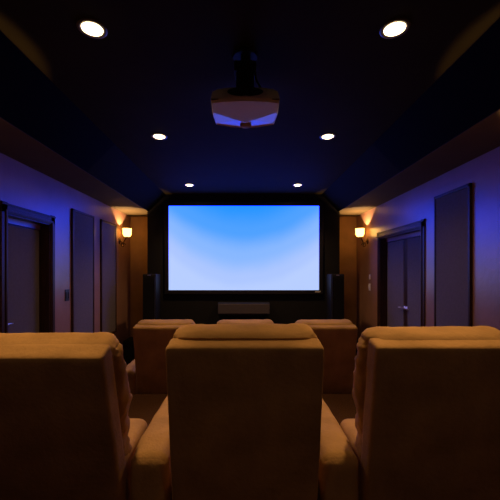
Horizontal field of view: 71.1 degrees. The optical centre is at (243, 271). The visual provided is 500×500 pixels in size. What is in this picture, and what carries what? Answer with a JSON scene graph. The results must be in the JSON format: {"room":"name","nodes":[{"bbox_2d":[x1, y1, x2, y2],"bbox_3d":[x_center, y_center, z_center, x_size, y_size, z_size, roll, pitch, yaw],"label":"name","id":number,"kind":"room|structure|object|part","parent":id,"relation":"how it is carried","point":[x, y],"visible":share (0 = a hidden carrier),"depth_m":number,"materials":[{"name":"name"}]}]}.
{"room":"home theater","nodes":[
{"label":"home theater","id":0,"kind":"room"},
{"bbox_2d":[0,153,129,344],"bbox_3d":[-2.265,0.285,2.360,0.250,2.670,8.520,0,0,0],"label":"wall","id":1,"kind":"structure","parent":0,"point":[21,185],"depth_m":4.18,"materials":[{"name":"paint"}]},
{"bbox_2d":[0,200,55,332],"bbox_3d":[-2.208,0.495,3.515,0.184,2.250,0.880,0,0,0],"label":"door","id":2,"kind":"structure","parent":1,"relation":"in","point":[27,236],"depth_m":3.60,"materials":[{"name":"brown wood"}]},
{"bbox_3d":[-2.251,0.485,3.515,0.018,1.870,0.654,0,0,0],"label":"panel","id":3,"kind":"part","parent":2,"relation":"part of","materials":[{"name":"wood"}]},
{"bbox_3d":[-2.269,-0.491,3.515,0.062,0.053,0.686,0,0,0],"label":"header panel","id":4,"kind":"part","parent":2,"relation":"part of","materials":[{"name":"blue paint"}]},
{"bbox_2d":[65,289,68,300],"bbox_3d":[-2.133,0.280,4.240,0.014,0.140,0.100,0,0,0],"label":"switch plate","id":5,"kind":"object","parent":1,"relation":"attached to","point":[66,290],"visible":1,"depth_m":4.23,"materials":[{"name":"grey plastic"}]},
{"bbox_2d":[71,208,93,332],"bbox_3d":[-2.127,0.105,4.655,0.026,1.790,0.630,0,0,0],"label":"acoustic panel","id":6,"kind":"object","parent":1,"relation":"attached to","point":[82,224],"visible":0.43,"depth_m":4.61,"materials":[{"name":"grey fabric"}]},
{"bbox_2d":[100,219,116,333],"bbox_3d":[-2.127,0.105,5.530,0.026,1.790,0.620,0,0,0],"label":"acoustic panel","id":7,"kind":"object","parent":1,"relation":"attached to","point":[108,230],"visible":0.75,"depth_m":5.50,"materials":[{"name":"grey fabric"}]},
{"bbox_2d":[118,228,131,246],"bbox_3d":[-2.034,-0.589,6.030,0.212,0.314,0.154,0,0,0],"label":"wall sconce","id":8,"kind":"object","parent":1,"relation":"attached to","point":[126,231],"visible":1,"depth_m":5.99,"materials":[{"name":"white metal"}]},
{"bbox_3d":[-2.005,-0.675,6.030,0.154,0.141,0.154,0,0,0],"label":"lamp shade","id":9,"kind":"part","parent":8,"relation":"part of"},
{"bbox_2d":[0,117,148,215],"bbox_3d":[-2.022,-1.275,2.360,0.735,0.450,8.920,0,0,0],"label":"ceiling","id":10,"kind":"structure","parent":0,"point":[15,143],"depth_m":3.52,"materials":[{"name":"paint"}]},
{"bbox_2d":[0,31,164,210],"bbox_3d":[-1.506,-1.275,2.360,0.308,0.450,8.920,0,0,0],"label":"ceiling","id":11,"kind":"structure","parent":0,"point":[30,101],"depth_m":2.88,"materials":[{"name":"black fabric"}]},
{"bbox_2d":[128,394,356,425],"bbox_3d":[0.000,1.475,0.963,4.280,0.290,5.725,0,0,0],"label":"floor","id":12,"kind":"structure","parent":0,"point":[142,406],"depth_m":3.49,"materials":[{"name":"brown carpet"}]},
{"bbox_2d":[0,332,147,499],"bbox_3d":[-0.878,0.798,1.734,0.714,1.064,0.772,0,0,0],"label":"recliner","id":13,"kind":"object","parent":12,"relation":"on","point":[67,432],"visible":0.96,"depth_m":1.45,"materials":[{"name":"beige fabric"}]},
{"bbox_2d":[0,332,132,455],"bbox_3d":[-0.878,0.650,1.668,0.714,0.807,0.292,0,17,0],"label":"backrest cushion","id":14,"kind":"object","parent":13,"relation":"on","point":[106,342],"depth_m":1.51,"materials":[{"name":"beige fabric"}]},
{"bbox_2d":[125,418,147,477],"bbox_3d":[-0.878,0.934,1.835,0.639,0.196,0.504,0,0,0],"label":"seat cushion","id":15,"kind":"object","parent":13,"relation":"on","point":[138,427],"depth_m":1.84,"materials":[{"name":"beige fabric"}]},
{"bbox_2d":[131,395,171,499],"bbox_3d":[-0.437,1.070,2.011,0.188,0.520,0.847,0,0,0],"label":"console","id":16,"kind":"object","parent":12,"relation":"on","point":[150,462],"visible":0.46,"depth_m":1.61,"materials":[{"name":"beige fabric"}]},
{"bbox_2d":[166,323,323,499],"bbox_3d":[0.006,0.785,1.778,0.714,1.090,0.684,0,0,0],"label":"recliner","id":17,"kind":"object","parent":12,"relation":"on","point":[245,400],"visible":1,"depth_m":1.49,"materials":[{"name":"beige fabric"}]},
{"bbox_2d":[173,323,317,339],"bbox_3d":[0.006,0.636,1.718,0.714,0.807,0.292,0,10,0],"label":"backrest cushion","id":18,"kind":"object","parent":17,"relation":"on","point":[293,331],"depth_m":1.54,"materials":[{"name":"beige fabric"}]},
{"bbox_2d":[317,399,358,499],"bbox_3d":[0.444,1.070,2.011,0.188,0.520,0.847,0,0,0],"label":"console","id":19,"kind":"object","parent":12,"relation":"on","point":[338,463],"visible":0.41,"depth_m":1.61,"materials":[{"name":"beige"}]},
{"bbox_2d":[340,326,499,499],"bbox_3d":[0.880,0.791,1.779,0.714,1.077,0.682,0,0,0],"label":"recliner","id":20,"kind":"object","parent":12,"relation":"on","point":[425,425],"visible":0.97,"depth_m":1.50,"materials":[{"name":"beige fabric"}]},
{"bbox_2d":[340,419,360,476],"bbox_3d":[0.880,0.934,1.835,0.639,0.196,0.504,0,0,0],"label":"seat cushion","id":21,"kind":"object","parent":20,"relation":"on","point":[348,427],"depth_m":1.85,"materials":[{"name":"beige fabric"}]},
{"bbox_2d":[147,194,339,323],"bbox_3d":[0.000,0.135,6.350,3.340,2.970,0.540,0,0,0],"label":"wall","id":22,"kind":"structure","parent":0,"point":[200,308],"depth_m":6.08,"materials":[{"name":"black paint"}]},
{"bbox_2d":[164,202,322,293],"bbox_3d":[0.006,-0.415,6.056,2.740,1.596,0.047,0,0,0],"label":"projection screen","id":23,"kind":"object","parent":22,"relation":"attached to","point":[210,247],"visible":1,"depth_m":6.06,"materials":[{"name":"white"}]},
{"bbox_2d":[218,302,269,315],"bbox_3d":[0.006,0.630,5.951,0.880,0.220,0.258,0,0,0],"label":"speaker","id":24,"kind":"object","parent":22,"relation":"attached to","point":[228,308],"visible":1,"depth_m":5.82},
{"bbox_2d":[130,216,356,336],"bbox_3d":[0.000,0.135,6.720,4.780,2.970,0.200,0,0,0],"label":"wall","id":25,"kind":"structure","parent":0,"point":[138,224],"depth_m":6.62,"materials":[{"name":"paint"}]},
{"bbox_2d":[149,195,337,211],"bbox_3d":[0.000,-1.195,6.350,3.310,0.310,0.540,0,0,0],"label":"wall","id":26,"kind":"structure","parent":0,"point":[159,207],"depth_m":6.08,"materials":[{"name":"paint"}]},
{"bbox_2d":[0,0,499,193],"bbox_3d":[0.000,-1.425,2.360,2.720,0.150,8.920,0,0,0],"label":"ceiling","id":27,"kind":"structure","parent":0,"point":[158,66],"depth_m":2.32,"materials":[{"name":"paint"}]},
{"bbox_2d":[76,18,107,38],"bbox_3d":[-0.838,-1.341,1.940,0.160,0.021,0.160,0,0,0],"label":"recessed light","id":28,"kind":"object","parent":27,"relation":"in","point":[91,28],"visible":1,"depth_m":1.92,"materials":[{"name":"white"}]},
{"bbox_2d":[151,133,166,139],"bbox_3d":[-0.838,-1.341,3.480,0.160,0.021,0.160,0,0,0],"label":"recessed light","id":29,"kind":"object","parent":27,"relation":"in","point":[159,136],"visible":1,"depth_m":3.45,"materials":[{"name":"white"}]},
{"bbox_2d":[210,48,279,128],"bbox_3d":[0.010,-1.153,2.180,0.406,0.394,0.416,0,0,0],"label":"projector","id":30,"kind":"object","parent":27,"relation":"hanging from","point":[245,105],"visible":1,"depth_m":2.11,"materials":[{"name":"beige plastic"}]},
{"bbox_2d":[227,87,262,95],"bbox_3d":[0.010,-1.018,1.975,0.204,0.053,0.006,0,0,0],"label":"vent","id":31,"kind":"object","parent":30,"relation":"attached to","point":[238,91],"depth_m":1.97,"materials":[{"name":"black plastic"}]},
{"bbox_2d":[320,133,335,139],"bbox_3d":[0.838,-1.341,3.480,0.160,0.021,0.160,0,0,0],"label":"recessed light","id":32,"kind":"object","parent":27,"relation":"in","point":[326,136],"visible":1,"depth_m":3.45,"materials":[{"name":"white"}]},
{"bbox_2d":[379,18,410,38],"bbox_3d":[0.838,-1.341,1.940,0.160,0.021,0.160,0,0,0],"label":"recessed light","id":33,"kind":"object","parent":27,"relation":"in","point":[394,28],"visible":1,"depth_m":1.92,"materials":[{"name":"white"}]},
{"bbox_2d":[322,18,499,210],"bbox_3d":[1.506,-1.275,2.360,0.308,0.450,8.920,0,0,0],"label":"ceiling","id":34,"kind":"structure","parent":0,"point":[467,92],"depth_m":2.75,"materials":[{"name":"black paint"}]},
{"bbox_2d":[338,109,499,215],"bbox_3d":[2.022,-1.275,2.360,0.735,0.450,8.920,0,0,0],"label":"soffit","id":35,"kind":"structure","parent":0,"point":[482,137],"depth_m":3.39,"materials":[{"name":"paint"}]},
{"bbox_2d":[357,146,499,337],"bbox_3d":[2.265,0.285,2.360,0.250,2.670,8.520,0,0,0],"label":"wall","id":36,"kind":"structure","parent":0,"point":[414,205],"depth_m":3.69,"materials":[{"name":"paint"}]},
{"bbox_2d":[355,228,368,246],"bbox_3d":[2.034,-0.589,6.030,0.212,0.314,0.154,0,0,0],"label":"wall sconce","id":37,"kind":"object","parent":36,"relation":"attached to","point":[359,231],"visible":1,"depth_m":5.99,"materials":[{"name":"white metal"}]},
{"bbox_3d":[2.005,-0.675,6.030,0.154,0.141,0.154,0,0,0],"label":"lamp shade","id":38,"kind":"part","parent":37,"relation":"part of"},
{"bbox_2d":[377,219,424,326],"bbox_3d":[2.208,0.495,4.845,0.184,2.250,1.460,0,0,0],"label":"door","id":39,"kind":"structure","parent":36,"relation":"in","point":[401,260],"depth_m":4.97,"materials":[{"name":"brown wood"}]},
{"bbox_3d":[2.251,0.485,5.182,0.018,1.870,0.560,0,0,0],"label":"panel","id":40,"kind":"part","parent":39,"relation":"part of","materials":[{"name":"wood"}]},
{"bbox_3d":[2.269,-0.491,4.845,0.062,0.053,1.266,0,0,0],"label":"header panel","id":41,"kind":"part","parent":39,"relation":"part of","materials":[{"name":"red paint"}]},
{"bbox_3d":[2.251,0.485,4.508,0.018,1.870,0.560,0,0,0],"label":"panel","id":42,"kind":"part","parent":39,"relation":"part of","materials":[{"name":"wood"}]},
{"bbox_2d":[434,183,471,326],"bbox_3d":[2.127,0.083,3.580,0.026,1.835,0.620,0,0,0],"label":"acoustic panel","id":43,"kind":"object","parent":36,"relation":"attached to","point":[452,208],"visible":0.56,"depth_m":3.55,"materials":[{"name":"grey fabric"}]},
{"bbox_3d":[0.000,1.720,2.360,4.880,0.200,8.920,0,0,0],"label":"floor","id":44,"kind":"structure","parent":0,"visible":0},
{"bbox_2d":[126,359,136,393],"bbox_3d":[-1.322,1.360,4.386,0.188,0.520,0.847,0,0,0],"label":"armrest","id":45,"kind":"object","parent":44,"relation":"on","point":[131,371],"visible":0.13,"depth_m":3.98,"materials":[{"name":"beige"}]},
{"bbox_2d":[143,274,159,319],"bbox_3d":[-1.530,0.828,5.830,0.300,1.585,0.400,0,0,0],"label":"tower speaker","id":46,"kind":"object","parent":44,"relation":"on","point":[151,282],"visible":0.57,"depth_m":5.66},
{"bbox_2d":[143,276,154,319],"bbox_3d":[-1.530,0.630,5.668,0.196,1.140,0.025,0,0,0],"label":"grille","id":47,"kind":"object","parent":46,"relation":"attached to","point":[148,281],"depth_m":5.66,"materials":[{"name":"black fabric"}]},
{"bbox_2d":[133,319,194,393],"bbox_3d":[-0.880,1.080,4.155,0.714,1.080,0.710,0,0,0],"label":"recliner","id":48,"kind":"object","parent":44,"relation":"on","point":[151,338],"visible":0.48,"depth_m":3.87,"materials":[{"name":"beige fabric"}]},
{"bbox_2d":[137,319,194,324],"bbox_3d":[-0.880,0.933,4.094,0.714,0.807,0.292,0,12,0],"label":"backrest cushion","id":49,"kind":"object","parent":48,"relation":"on","point":[170,321],"depth_m":3.91,"materials":[{"name":"beige fabric"}]},
{"bbox_2d":[217,319,273,323],"bbox_3d":[0.022,1.080,4.155,0.714,1.080,0.710,0,0,0],"label":"recliner","id":50,"kind":"object","parent":44,"relation":"on","point":[247,321],"visible":0.09,"depth_m":3.94,"materials":[{"name":"beige fabric"}]},
{"bbox_2d":[295,319,357,393],"bbox_3d":[0.915,1.080,4.155,0.714,1.080,0.710,0,0,0],"label":"recliner","id":51,"kind":"object","parent":44,"relation":"on","point":[338,338],"visible":0.54,"depth_m":3.87,"materials":[{"name":"beige fabric"}]},
{"bbox_2d":[295,319,352,324],"bbox_3d":[0.915,0.933,4.094,0.714,0.807,0.292,0,12,0],"label":"backrest cushion","id":52,"kind":"object","parent":51,"relation":"on","point":[326,321],"depth_m":3.91,"materials":[{"name":"beige fabric"}]},
{"bbox_2d":[327,274,343,319],"bbox_3d":[1.530,0.828,5.830,0.300,1.585,0.400,0,0,0],"label":"tower speaker","id":53,"kind":"object","parent":44,"relation":"on","point":[335,282],"visible":0.53,"depth_m":5.66},
{"bbox_2d":[332,276,343,319],"bbox_3d":[1.530,0.630,5.668,0.196,1.140,0.025,0,0,0],"label":"grille","id":54,"kind":"object","parent":53,"relation":"attached to","point":[337,281],"depth_m":5.66,"materials":[{"name":"black fabric"}]}
]}

